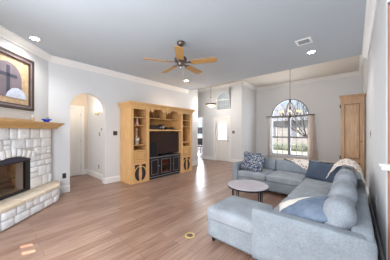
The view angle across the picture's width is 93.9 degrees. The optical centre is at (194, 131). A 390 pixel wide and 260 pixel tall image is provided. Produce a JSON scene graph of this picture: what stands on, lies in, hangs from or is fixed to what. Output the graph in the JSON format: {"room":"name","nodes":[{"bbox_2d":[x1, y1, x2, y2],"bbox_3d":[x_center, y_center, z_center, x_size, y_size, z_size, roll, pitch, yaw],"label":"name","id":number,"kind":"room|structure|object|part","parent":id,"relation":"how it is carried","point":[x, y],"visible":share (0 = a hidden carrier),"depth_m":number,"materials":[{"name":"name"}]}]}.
{"room":"living room","nodes":[
{"label":"living room","id":0,"kind":"room"},
{"bbox_2d":[0,37,47,188],"bbox_3d":[-3.221,-0.130,3.024,0.150,3.060,1.918,0,0,-4],"label":"wall","id":1,"kind":"structure","parent":0,"point":[40,111],"depth_m":3.61,"materials":[{"name":"beige paint"}]},
{"bbox_2d":[0,46,33,110],"bbox_3d":[-3.120,-0.880,3.051,0.051,0.960,0.980,0,0,-4],"label":"framed picture","id":2,"kind":"object","parent":1,"relation":"attached to","point":[16,71],"visible":1,"depth_m":3.18,"materials":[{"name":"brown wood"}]},
{"bbox_2d":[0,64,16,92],"bbox_3d":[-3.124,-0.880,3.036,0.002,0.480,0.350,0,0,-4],"label":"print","id":3,"kind":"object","parent":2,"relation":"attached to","point":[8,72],"depth_m":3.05,"materials":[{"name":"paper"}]},
{"bbox_2d":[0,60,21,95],"bbox_3d":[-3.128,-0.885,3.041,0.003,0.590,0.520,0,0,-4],"label":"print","id":4,"kind":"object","parent":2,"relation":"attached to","point":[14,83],"depth_m":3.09},
{"bbox_2d":[0,53,27,105],"bbox_3d":[-3.137,-0.880,3.050,0.013,0.780,0.800,0,0,-4],"label":"print","id":5,"kind":"object","parent":2,"relation":"attached to","point":[13,70],"depth_m":3.14,"materials":[{"name":"beige paint"}]},
{"bbox_2d":[5,88,25,99],"bbox_3d":[-3.132,-0.680,3.191,0.002,0.180,0.400,0,0,-4],"label":"print","id":6,"kind":"object","parent":2,"relation":"attached to","point":[10,93],"depth_m":3.18},
{"bbox_2d":[0,25,51,61],"bbox_3d":[-3.095,-1.596,3.052,0.105,0.128,1.878,0,0,-4],"label":"trim","id":7,"kind":"structure","parent":1,"relation":"attached to","point":[5,33],"depth_m":3.29,"materials":[{"name":"white paint"}]},
{"bbox_2d":[70,94,86,175],"bbox_3d":[-4.519,0.025,5.123,0.150,2.750,2.950,0,0,41],"label":"wall","id":8,"kind":"structure","parent":0,"point":[81,99],"depth_m":6.01,"materials":[{"name":"beige paint"}]},
{"bbox_2d":[70,105,83,175],"bbox_3d":[-3.945,0.280,5.598,0.088,2.240,0.980,0,0,41],"label":"door","id":9,"kind":"structure","parent":8,"relation":"in","point":[76,115],"depth_m":5.82,"materials":[{"name":"white paint"}]},
{"bbox_2d":[87,94,102,174],"bbox_3d":[-2.975,0.025,5.633,1.500,2.750,0.150,0,0,41],"label":"wall","id":10,"kind":"structure","parent":0,"point":[94,122],"depth_m":5.67,"materials":[{"name":"beige paint"}]},
{"bbox_2d":[48,62,197,185],"bbox_3d":[-1.606,-0.410,5.936,0.160,3.620,5.048,0,0,41],"label":"wall","id":11,"kind":"structure","parent":0,"point":[65,83],"depth_m":4.91,"materials":[{"name":"beige paint"}]},
{"bbox_2d":[49,55,189,93],"bbox_3d":[-1.707,-1.596,5.619,0.105,0.128,4.438,0,0,41],"label":"trim","id":12,"kind":"structure","parent":11,"relation":"attached to","point":[54,59],"depth_m":4.92,"materials":[{"name":"white paint"}]},
{"bbox_2d":[60,161,197,192],"bbox_3d":[-2.644,1.321,5.874,1.680,0.158,6.550,0,0,41],"label":"baseboard","id":13,"kind":"structure","parent":11,"relation":"attached to","point":[66,188],"depth_m":5.08,"materials":[{"name":"white paint"}]},
{"bbox_2d":[0,0,366,89],"bbox_3d":[-0.183,-2.005,6.543,12.300,0.690,12.800,0,0,41],"label":"ceiling","id":14,"kind":"structure","parent":0,"point":[252,42],"depth_m":3.07,"materials":[{"name":"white paint"}]},
{"bbox_2d":[28,36,41,40],"bbox_3d":[-2.850,-1.657,3.242,0.180,0.005,0.180,0,0,41],"label":"recessed light","id":15,"kind":"object","parent":14,"relation":"in","point":[30,37],"visible":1,"depth_m":3.23,"materials":[{"name":"white paint"}]},
{"bbox_2d":[143,40,216,74],"bbox_3d":[-0.258,-1.351,3.324,1.296,0.615,1.253,0,0,0],"label":"ceiling fan","id":16,"kind":"object","parent":14,"relation":"hanging from","point":[180,59],"visible":1,"depth_m":3.29,"materials":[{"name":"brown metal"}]},
{"bbox_3d":[-0.674,-1.265,3.221,0.472,0.038,0.142,0,0,-20],"label":"blade","id":17,"kind":"part","parent":16,"relation":"part of","materials":[{"name":"brown wood"}]},
{"bbox_3d":[-0.533,-1.265,3.713,0.142,0.038,0.472,0,0,-38],"label":"blade","id":18,"kind":"part","parent":16,"relation":"part of","materials":[{"name":"brown wood"}]},
{"bbox_3d":[-0.245,-1.265,2.935,0.147,0.038,0.475,0,0,0],"label":"blade","id":19,"kind":"part","parent":16,"relation":"part of","materials":[{"name":"brown wood"}]},
{"bbox_3d":[-0.021,-1.265,3.731,0.142,0.038,0.472,0,0,34],"label":"blade","id":20,"kind":"part","parent":16,"relation":"part of","materials":[{"name":"brown wood"}]},
{"bbox_3d":[0.154,-1.265,3.250,0.472,0.038,0.142,0,0,16],"label":"blade","id":21,"kind":"part","parent":16,"relation":"part of","materials":[{"name":"brown wood"}]},
{"bbox_2d":[205,97,215,106],"bbox_3d":[0.675,-1.637,7.719,0.480,1.164,0.480,0,0,41],"label":"pendant","id":22,"kind":"object","parent":14,"relation":"hanging from","point":[206,104],"visible":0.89,"depth_m":7.58,"materials":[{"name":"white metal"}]},
{"bbox_2d":[279,69,301,117],"bbox_3d":[3.335,-1.345,6.385,0.667,1.749,0.667,0,0,-37],"label":"chandelier","id":23,"kind":"object","parent":14,"relation":"hanging from","point":[289,110],"visible":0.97,"depth_m":6.35,"materials":[{"name":"brown metal"}]},
{"bbox_2d":[295,37,312,45],"bbox_3d":[1.998,-1.653,3.342,0.250,0.011,0.240,0,0,41],"label":"ceiling vent","id":24,"kind":"object","parent":14,"relation":"in","point":[307,40],"visible":1,"depth_m":3.33,"materials":[{"name":"white metal"}]},
{"bbox_2d":[0,149,378,259],"bbox_3d":[-0.183,1.460,6.543,12.300,0.120,12.800,0,0,41],"label":"floor","id":25,"kind":"structure","parent":0,"point":[151,219],"depth_m":2.84,"materials":[{"name":"brown wood"}]},
{"bbox_2d":[0,119,63,231],"bbox_3d":[-3.099,0.605,3.060,0.798,1.590,1.966,0,0,-4],"label":"fireplace","id":26,"kind":"object","parent":25,"relation":"on","point":[27,142],"visible":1,"depth_m":3.26,"materials":[{"name":"white stone"}]},
{"bbox_2d":[0,185,14,193],"bbox_3d":[-3.265,0.997,3.022,0.100,0.107,0.529,0,0,-7],"label":"log","id":27,"kind":"object","parent":26,"relation":"in","point":[11,187],"visible":0.97,"depth_m":3.13,"materials":[{"name":"brown wood"}]},
{"bbox_2d":[0,117,29,120],"bbox_3d":[-2.926,-0.204,2.884,0.100,0.024,0.600,0,0,-4],"label":"wooden tray","id":28,"kind":"object","parent":26,"relation":"on","point":[0,117],"visible":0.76,"depth_m":2.90,"materials":[{"name":"wood"}]},
{"bbox_2d":[0,157,29,164],"bbox_3d":[-3.049,0.469,3.041,0.065,0.081,0.680,0,0,-4],"label":"hood","id":29,"kind":"object","parent":26,"relation":"attached to","point":[3,160],"depth_m":3.02,"materials":[{"name":"black metal"}]},
{"bbox_3d":[-3.064,0.780,3.040,0.045,0.580,0.690,0,0,-4],"label":"fire door","id":30,"kind":"part","parent":26,"relation":"part of","materials":[{"name":"black metal"}]},
{"bbox_2d":[41,116,51,121],"bbox_3d":[-2.987,-0.251,3.662,0.157,0.121,0.178,0,0,14],"label":"bowl","id":31,"kind":"object","parent":26,"relation":"on","point":[46,119],"visible":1,"depth_m":3.65,"materials":[{"name":"blue ceramic"}]},
{"bbox_3d":[-3.371,0.998,3.026,0.392,0.113,0.400,0,0,41],"label":"log","id":32,"kind":"object","parent":26,"relation":"in","visible":0},
{"bbox_2d":[0,181,11,187],"bbox_3d":[-3.305,0.910,3.018,0.091,0.098,0.419,0,0,7],"label":"log","id":33,"kind":"object","parent":32,"relation":"on","point":[6,183],"visible":0.98,"depth_m":3.12,"materials":[{"name":"brown wood"}]},
{"bbox_2d":[117,101,194,184],"bbox_3d":[-1.085,0.300,5.871,0.665,2.200,2.590,0,0,41],"label":"entertainment center","id":34,"kind":"object","parent":25,"relation":"on","point":[134,159],"visible":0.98,"depth_m":5.21,"materials":[{"name":"brown wood"}]},
{"bbox_2d":[134,128,139,144],"bbox_3d":[-1.644,0.128,5.124,0.160,0.455,0.150,0,0,41],"label":"statue","id":35,"kind":"object","parent":34,"relation":"on","point":[136,139],"visible":0.92,"depth_m":5.09,"materials":[{"name":"beige ceramic"}]},
{"bbox_3d":[-1.516,0.682,5.022,0.056,0.285,0.397,0,0,41],"label":"drawer","id":36,"kind":"part","parent":34,"relation":"part of","materials":[{"name":"brown wood"}]},
{"bbox_3d":[-1.520,1.110,5.025,0.046,0.470,0.397,0,0,41],"label":"door panel","id":37,"kind":"part","parent":34,"relation":"part of","materials":[{"name":"brown wood"}]},
{"bbox_2d":[149,125,160,129],"bbox_3d":[-1.294,-0.134,5.595,0.275,0.122,0.430,0,0,41],"label":"receiver","id":38,"kind":"object","parent":34,"relation":"on","point":[155,127],"visible":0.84,"depth_m":5.51,"materials":[{"name":"black paint"}]},
{"bbox_3d":[-1.085,-0.738,5.871,0.665,0.125,2.590,0,0,41],"label":"crown molding","id":39,"kind":"part","parent":34,"relation":"part of","materials":[{"name":"brown wood"}]},
{"bbox_3d":[-1.318,0.350,6.095,0.020,2.100,1.290,0,0,41],"label":"panel","id":40,"kind":"part","parent":34,"relation":"part of","materials":[{"name":"brown wood"}]},
{"bbox_2d":[149,118,178,120],"bbox_3d":[-1.152,-0.400,5.950,0.420,0.020,1.290,0,0,41],"label":"shelf","id":41,"kind":"object","parent":34,"relation":"attached to","point":[150,119],"depth_m":6.02,"materials":[{"name":"brown wood"}]},
{"bbox_2d":[149,130,180,130],"bbox_3d":[-1.100,-0.045,5.904,0.560,0.040,1.290,0,0,41],"label":"shelf","id":42,"kind":"object","parent":34,"relation":"attached to","point":[149,130],"depth_m":5.67,"materials":[{"name":"brown wood"}]},
{"bbox_3d":[-0.305,0.682,6.404,0.056,0.285,0.362,0,0,41],"label":"drawer","id":43,"kind":"part","parent":34,"relation":"part of","materials":[{"name":"brown wood"}]},
{"bbox_3d":[-0.309,1.110,6.407,0.046,0.470,0.362,0,0,41],"label":"door panel","id":44,"kind":"part","parent":34,"relation":"part of","materials":[{"name":"brown wood"}]},
{"bbox_2d":[149,153,180,179],"bbox_3d":[-1.095,1.070,5.893,0.560,0.660,1.264,0,0,41],"label":"media console","id":45,"kind":"object","parent":25,"relation":"on","point":[155,163],"visible":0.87,"depth_m":5.68,"materials":[{"name":"black paint"}]},
{"bbox_2d":[149,143,157,156],"bbox_3d":[-1.248,0.540,5.398,0.093,0.400,0.305,0,0,41],"label":"speaker box","id":46,"kind":"object","parent":45,"relation":"on","point":[153,147],"visible":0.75,"depth_m":5.36,"materials":[{"name":"black paint"}]},
{"bbox_3d":[-1.198,1.050,5.412,0.020,0.530,0.336,0,0,41],"label":"door panel","id":47,"kind":"part","parent":45,"relation":"part of","materials":[{"name":"black paint"}]},
{"bbox_2d":[149,132,178,155],"bbox_3d":[-0.991,0.372,5.861,0.200,0.735,1.190,0,0,41],"label":"television","id":48,"kind":"object","parent":45,"relation":"on","point":[168,142],"visible":0.77,"depth_m":5.83,"materials":[{"name":"black paint"}]},
{"bbox_2d":[162,159,167,163],"bbox_3d":[-1.118,0.969,5.913,0.320,0.138,0.400,0,0,41],"label":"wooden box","id":49,"kind":"object","parent":45,"relation":"on","point":[164,161],"visible":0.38,"depth_m":5.86,"materials":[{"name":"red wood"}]},
{"bbox_3d":[-0.915,1.050,5.735,0.020,0.530,0.476,0,0,41],"label":"door panel","id":50,"kind":"part","parent":45,"relation":"part of","materials":[{"name":"black paint"}]},
{"bbox_3d":[-0.632,1.050,6.058,0.020,0.530,0.336,0,0,41],"label":"door panel","id":51,"kind":"part","parent":45,"relation":"part of","materials":[{"name":"black paint"}]},
{"bbox_2d":[185,233,194,237],"bbox_3d":[-0.070,1.395,2.454,0.132,0.008,0.132,0,0,41],"label":"floor outlet","id":52,"kind":"object","parent":25,"relation":"on","point":[187,235],"visible":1,"depth_m":2.45,"materials":[{"name":"gold metal"}]},
{"bbox_2d":[198,138,201,152],"bbox_3d":[0.258,0.910,12.007,0.460,0.980,0.440,0,0,21],"label":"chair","id":53,"kind":"object","parent":25,"relation":"on","point":[199,139],"visible":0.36,"depth_m":12.14,"materials":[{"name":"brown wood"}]},
{"bbox_2d":[227,179,268,202],"bbox_3d":[0.940,1.172,3.258,0.708,0.456,0.708,0,0,0],"label":"coffee table","id":54,"kind":"object","parent":25,"relation":"on","point":[247,186],"visible":0.7,"depth_m":3.14,"materials":[{"name":"grey wood"}]},
{"bbox_2d":[207,158,377,259],"bbox_3d":[1.446,0.967,3.358,2.510,0.866,3.251,0,0,41],"label":"sectional sofa","id":55,"kind":"object","parent":25,"relation":"on","point":[257,229],"visible":0.9,"depth_m":1.89,"materials":[{"name":"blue fabric"}]},
{"bbox_3d":[1.318,1.080,5.001,0.150,0.550,0.940,0,0,41],"label":"armrest","id":56,"kind":"part","parent":55,"relation":"part of","materials":[{"name":"grey fabric"}]},
{"bbox_2d":[207,195,273,234],"bbox_3d":[0.598,1.048,2.378,0.655,0.188,0.655,0,0,41],"label":"cushion","id":57,"kind":"object","parent":55,"relation":"on","point":[232,214],"depth_m":2.21,"materials":[{"name":"grey fabric"}]},
{"bbox_2d":[240,151,266,171],"bbox_3d":[1.442,0.754,4.528,0.606,0.517,0.250,0,0,37],"label":"throw pillow","id":58,"kind":"object","parent":55,"relation":"on","point":[251,161],"visible":1,"depth_m":4.46,"materials":[{"name":"blue fabric"}]},
{"bbox_2d":[238,168,274,180],"bbox_3d":[1.585,1.050,4.661,0.700,0.198,0.780,0,0,41],"label":"seat cushion","id":59,"kind":"object","parent":55,"relation":"on","point":[245,174],"depth_m":4.41,"materials":[{"name":"grey fabric"}]},
{"bbox_3d":[1.907,1.230,4.406,1.560,0.220,0.760,0,0,41],"label":"seat","id":60,"kind":"part","parent":55,"relation":"part of","materials":[{"name":"grey fabric"}]},
{"bbox_2d":[263,158,275,169],"bbox_3d":[1.816,0.843,4.902,0.724,0.296,0.243,0,0,41],"label":"cushion","id":61,"kind":"object","parent":55,"relation":"on","point":[270,164],"depth_m":4.67,"materials":[{"name":"grey fabric"}]},
{"bbox_2d":[273,197,295,210],"bbox_3d":[1.343,1.050,2.154,0.760,0.198,1.030,0,0,41],"label":"seat cushion","id":62,"kind":"object","parent":55,"relation":"on","point":[276,208],"depth_m":2.56,"materials":[{"name":"grey fabric"}]},
{"bbox_2d":[266,170,306,185],"bbox_3d":[2.126,1.050,4.186,0.740,0.198,0.780,0,0,41],"label":"seat cushion","id":63,"kind":"object","parent":55,"relation":"on","point":[273,177],"depth_m":4.00,"materials":[{"name":"grey fabric"}]},
{"bbox_2d":[276,160,307,173],"bbox_3d":[2.549,0.843,4.259,1.214,0.296,0.243,0,0,41],"label":"cushion","id":64,"kind":"object","parent":55,"relation":"on","point":[281,165],"depth_m":4.37,"materials":[{"name":"grey fabric"}]},
{"bbox_2d":[279,196,327,223],"bbox_3d":[1.154,0.832,1.929,0.534,0.282,0.474,0,0,32],"label":"throw pillow","id":65,"kind":"object","parent":55,"relation":"on","point":[310,208],"visible":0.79,"depth_m":1.83,"materials":[{"name":"blue denim fabric"},{"name":"cream fabric"}]},
{"bbox_2d":[283,158,334,169],"bbox_3d":[2.683,0.744,4.170,1.302,0.216,0.432,0,0,41],"label":"throw blanket","id":66,"kind":"object","parent":55,"relation":"on","point":[303,163],"visible":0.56,"depth_m":4.16,"materials":[{"name":"beige fabric"}]},
{"bbox_2d":[288,181,331,198],"bbox_3d":[2.064,1.050,2.978,0.760,0.198,1.160,0,0,41],"label":"seat cushion","id":67,"kind":"object","parent":55,"relation":"on","point":[305,188],"depth_m":3.00,"materials":[{"name":"grey fabric"}]},
{"bbox_3d":[1.001,1.085,1.682,0.969,0.540,0.130,0,0,41],"label":"armrest","id":68,"kind":"part","parent":55,"relation":"part of","materials":[{"name":"grey fabric"}]},
{"bbox_2d":[303,177,331,184],"bbox_3d":[2.697,1.050,3.700,0.760,0.189,0.760,0,0,41],"label":"seat cushion","id":69,"kind":"object","parent":55,"relation":"on","point":[306,179],"depth_m":3.59,"materials":[{"name":"grey fabric"}]},
{"bbox_2d":[305,160,341,182],"bbox_3d":[2.549,0.794,3.626,0.217,0.402,0.610,0,0,-39],"label":"throw pillow","id":70,"kind":"object","parent":55,"relation":"on","point":[316,170],"visible":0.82,"depth_m":3.59,"materials":[{"name":"blue fabric"}]},
{"bbox_2d":[323,194,356,230],"bbox_3d":[1.370,0.808,1.738,0.271,0.385,0.426,0,0,41],"label":"cushion","id":71,"kind":"object","parent":55,"relation":"on","point":[339,210],"depth_m":1.60,"materials":[{"name":"grey fabric"}]},
{"bbox_2d":[327,179,357,205],"bbox_3d":[1.710,0.788,2.125,0.285,0.419,0.616,0,0,41],"label":"cushion","id":72,"kind":"object","parent":55,"relation":"on","point":[346,187],"depth_m":1.97,"materials":[{"name":"grey fabric"}]},
{"bbox_2d":[332,168,356,188],"bbox_3d":[2.135,0.766,2.603,0.282,0.465,0.676,0,0,41],"label":"cushion","id":73,"kind":"object","parent":55,"relation":"on","point":[348,174],"depth_m":2.42,"materials":[{"name":"grey fabric"}]},
{"bbox_2d":[326,158,367,186],"bbox_3d":[2.454,0.623,2.969,0.504,0.312,0.842,0,0,41],"label":"throw blanket","id":74,"kind":"object","parent":55,"relation":"on","point":[349,162],"visible":1,"depth_m":2.81,"materials":[{"name":"beige fabric"}]},
{"bbox_2d":[339,165,354,171],"bbox_3d":[2.687,0.803,3.250,0.249,0.347,1.028,0,0,41],"label":"cushion","id":75,"kind":"object","parent":55,"relation":"on","point":[343,166],"depth_m":3.32,"materials":[{"name":"grey fabric"}]},
{"bbox_3d":[2.336,1.075,2.593,0.155,0.530,3.220,0,0,41],"label":"frame","id":76,"kind":"part","parent":55,"relation":"part of","materials":[{"name":"grey fabric"}]},
{"bbox_2d":[339,93,365,174],"bbox_3d":[4.486,0.193,5.204,0.548,2.415,0.660,0,0,41],"label":"tall cabinet","id":77,"kind":"object","parent":25,"relation":"on","point":[351,106],"visible":0.81,"depth_m":4.97,"materials":[{"name":"brown wood"}]},
{"bbox_3d":[4.308,0.230,4.993,0.420,2.132,0.010,0,0,41],"label":"door","id":78,"kind":"part","parent":77,"relation":"part of","materials":[{"name":"brown wood"}]},
{"bbox_3d":[4.302,-0.015,4.986,0.238,1.410,0.010,0,0,41],"label":"raised panel","id":79,"kind":"part","parent":77,"relation":"part of","materials":[{"name":"brown wood"}]},
{"bbox_3d":[4.486,-0.978,5.204,0.548,0.075,0.660,0,0,41],"label":"cornice","id":80,"kind":"part","parent":77,"relation":"part of","materials":[{"name":"brown wood"}]},
{"bbox_2d":[388,5,389,259],"bbox_3d":[2.203,0.122,1.637,0.700,2.555,0.606,0,0,41],"label":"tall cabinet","id":81,"kind":"object","parent":25,"relation":"on","point":[388,5],"visible":0.14,"depth_m":1.65,"materials":[{"name":"brown wood"}]},
{"bbox_2d":[198,84,242,159],"bbox_3d":[-0.469,-0.410,10.351,6.850,3.620,0.150,0,0,41],"label":"wall","id":82,"kind":"structure","parent":0,"point":[235,110],"depth_m":8.51,"materials":[{"name":"beige paint"}]},
{"bbox_2d":[198,116,203,158],"bbox_3d":[0.152,0.300,9.793,0.940,2.200,0.170,0,0,41],"label":"trim","id":83,"kind":"structure","parent":82,"relation":"attached to","point":[201,117],"depth_m":9.47,"materials":[{"name":"white paint"}]},
{"bbox_2d":[198,81,243,91],"bbox_3d":[0.520,-2.156,9.313,4.205,0.128,0.105,0,0,41],"label":"trim","id":84,"kind":"structure","parent":82,"relation":"attached to","point":[238,82],"depth_m":8.67,"materials":[{"name":"white paint"}]},
{"bbox_2d":[213,116,230,161],"bbox_3d":[1.303,0.335,8.717,0.970,2.130,0.131,0,0,41],"label":"door","id":85,"kind":"structure","parent":82,"relation":"in","point":[223,126],"depth_m":8.71,"materials":[{"name":"white paint"}]},
{"bbox_3d":[1.311,-0.045,8.725,0.470,0.820,0.008,0,0,41],"label":"glass","id":86,"kind":"part","parent":85,"relation":"part of","materials":[{"name":"white glass"}]},
{"bbox_2d":[216,92,228,110],"bbox_3d":[1.363,-1.478,8.725,0.770,0.875,0.080,0,0,41],"label":"window","id":87,"kind":"structure","parent":82,"relation":"in","point":[223,99],"depth_m":8.76,"materials":[{"name":"white paint"}]},
{"bbox_2d":[204,156,240,162],"bbox_3d":[1.261,1.321,8.721,2.140,0.158,0.020,0,0,41],"label":"baseboard","id":88,"kind":"structure","parent":82,"relation":"attached to","point":[205,157],"depth_m":9.05,"materials":[{"name":"white paint"}]},
{"bbox_2d":[218,93,228,109],"bbox_3d":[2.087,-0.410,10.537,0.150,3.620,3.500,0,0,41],"label":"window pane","id":89,"kind":"structure","parent":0,"point":[226,96],"depth_m":9.87,"materials":[{"name":"grey glass"}]},
{"bbox_2d":[243,85,255,158],"bbox_3d":[2.627,-0.410,8.801,0.150,3.620,1.600,0,0,41],"label":"wall","id":90,"kind":"structure","parent":0,"point":[249,95],"depth_m":8.64,"materials":[{"name":"beige paint"}]},
{"bbox_2d":[240,81,256,89],"bbox_3d":[2.590,-2.156,8.564,0.105,0.128,1.705,0,0,41],"label":"trim","id":91,"kind":"structure","parent":90,"relation":"attached to","point":[245,83],"depth_m":8.49,"materials":[{"name":"white paint"}]},
{"bbox_2d":[256,74,362,162],"bbox_3d":[4.654,-0.410,7.988,3.970,3.620,0.150,0,0,41],"label":"wall","id":92,"kind":"structure","parent":0,"point":[321,98],"depth_m":7.48,"materials":[{"name":"beige paint"}]},
{"bbox_2d":[271,99,308,157],"bbox_3d":[4.274,-0.195,8.261,1.660,2.590,0.180,0,0,41],"label":"window","id":93,"kind":"structure","parent":92,"relation":"in","point":[289,126],"depth_m":8.25,"materials":[{"name":"white"}]},
{"bbox_3d":[4.245,1.085,8.227,1.660,0.030,0.090,0,0,41],"label":"sill","id":94,"kind":"part","parent":93,"relation":"part of","materials":[{"name":"white paint"}]},
{"bbox_3d":[4.302,0.245,8.293,1.480,0.070,0.055,0,0,41],"label":"sash rail","id":95,"kind":"part","parent":93,"relation":"part of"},
{"bbox_2d":[266,114,314,116],"bbox_3d":[4.217,-0.720,8.195,2.016,0.048,0.113,0,0,41],"label":"curtain rod","id":96,"kind":"object","parent":92,"relation":"attached to","point":[304,114],"visible":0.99,"depth_m":8.07,"materials":[{"name":"grey metal"}]},
{"bbox_2d":[267,117,271,157],"bbox_3d":[3.563,0.335,8.722,0.223,2.070,0.074,0,0,41],"label":"window curtain","id":97,"kind":"object","parent":96,"relation":"hanging from","point":[269,143],"visible":0.96,"depth_m":8.71,"materials":[{"name":"white fabric"}]},
{"bbox_2d":[307,115,317,160],"bbox_3d":[4.883,0.335,7.565,0.413,2.070,0.074,0,0,41],"label":"window curtain","id":98,"kind":"object","parent":96,"relation":"hanging from","point":[312,147],"visible":0.87,"depth_m":7.58,"materials":[{"name":"beige fabric"}]},
{"bbox_2d":[256,71,361,90],"bbox_3d":[4.569,-2.156,7.892,3.970,0.128,0.105,0,0,41],"label":"trim","id":99,"kind":"structure","parent":92,"relation":"attached to","point":[354,73],"depth_m":7.58,"materials":[{"name":"white paint"}]},
{"bbox_2d":[363,0,389,259],"bbox_3d":[4.528,-0.410,3.711,1.480,3.620,6.750,0,0,41],"label":"wall","id":100,"kind":"structure","parent":0,"point":[375,69],"depth_m":2.13,"materials":[{"name":"beige paint"}]},
{"bbox_2d":[359,55,364,73],"bbox_3d":[4.845,-2.156,5.275,0.105,0.128,3.680,0,0,41],"label":"trim","id":101,"kind":"structure","parent":100,"relation":"attached to","point":[362,58],"depth_m":5.74,"materials":[{"name":"white paint"}]},
{"bbox_2d":[362,0,379,59],"bbox_3d":[2.670,-1.596,2.793,0.105,0.128,2.920,0,0,41],"label":"trim","id":102,"kind":"structure","parent":100,"relation":"attached to","point":[371,5],"depth_m":2.70,"materials":[{"name":"white paint"}]},
{"bbox_2d":[364,174,384,259],"bbox_3d":[3.915,1.321,4.148,0.020,0.158,6.600,0,0,41],"label":"baseboard","id":103,"kind":"structure","parent":100,"relation":"attached to","point":[376,235],"depth_m":2.41,"materials":[{"name":"white paint"}]},
{"bbox_2d":[378,163,389,170],"bbox_3d":[1.995,0.311,1.343,0.900,0.053,0.090,0,0,41],"label":"bar ledge","id":104,"kind":"object","parent":100,"relation":"attached to","point":[384,166],"visible":1,"depth_m":1.59,"materials":[{"name":"paint"}]},
{"bbox_3d":[1.353,-0.410,13.606,5.300,3.620,0.150,0,0,41],"label":"wall","id":105,"kind":"structure","parent":0,"visible":0},
{"bbox_2d":[198,120,201,133],"bbox_3d":[0.407,-0.125,14.423,1.400,1.550,0.070,0,0,41],"label":"window","id":106,"kind":"structure","parent":105,"relation":"in","point":[199,128],"depth_m":14.40,"materials":[{"name":"white glass"}]},
{"label":"outside","id":107,"kind":"structure","parent":0,"visible":0},
{"bbox_2d":[198,136,307,154],"bbox_3d":[15.284,1.625,32.612,60.000,0.150,50.800,0,0,41],"label":"lawn","id":108,"kind":"structure","parent":107,"point":[274,151],"depth_m":13.63,"materials":[{"name":"green plant"}]},
{"bbox_2d":[273,143,306,151],"bbox_3d":[6.793,1.327,16.128,8.670,0.892,0.979,0,0,41],"label":"hedge","id":109,"kind":"object","parent":108,"relation":"on","point":[285,146],"visible":0.16,"depth_m":14.86,"materials":[{"name":"green plant"}]},
{"bbox_2d":[273,105,307,144],"bbox_3d":[12.354,-1.150,27.069,9.900,5.400,8.200,0,0,41],"label":"neighbor house","id":110,"kind":"structure","parent":108,"relation":"on","point":[279,108],"depth_m":23.23,"materials":[{"name":"brick"}]},
{"bbox_3d":[12.161,0.050,22.525,0.940,1.240,0.010,0,0,41],"label":"pane","id":111,"kind":"part","parent":110,"relation":"part of","materials":[{"name":"grey glass"}]},
{"bbox_2d":[283,101,307,136],"bbox_3d":[6.049,-0.282,10.597,1.234,3.689,2.626,0,0,-16],"label":"bare tree","id":112,"kind":"object","parent":108,"relation":"on","point":[305,110],"visible":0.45,"depth_m":10.51,"materials":[{"name":"grey plant"}]}
]}

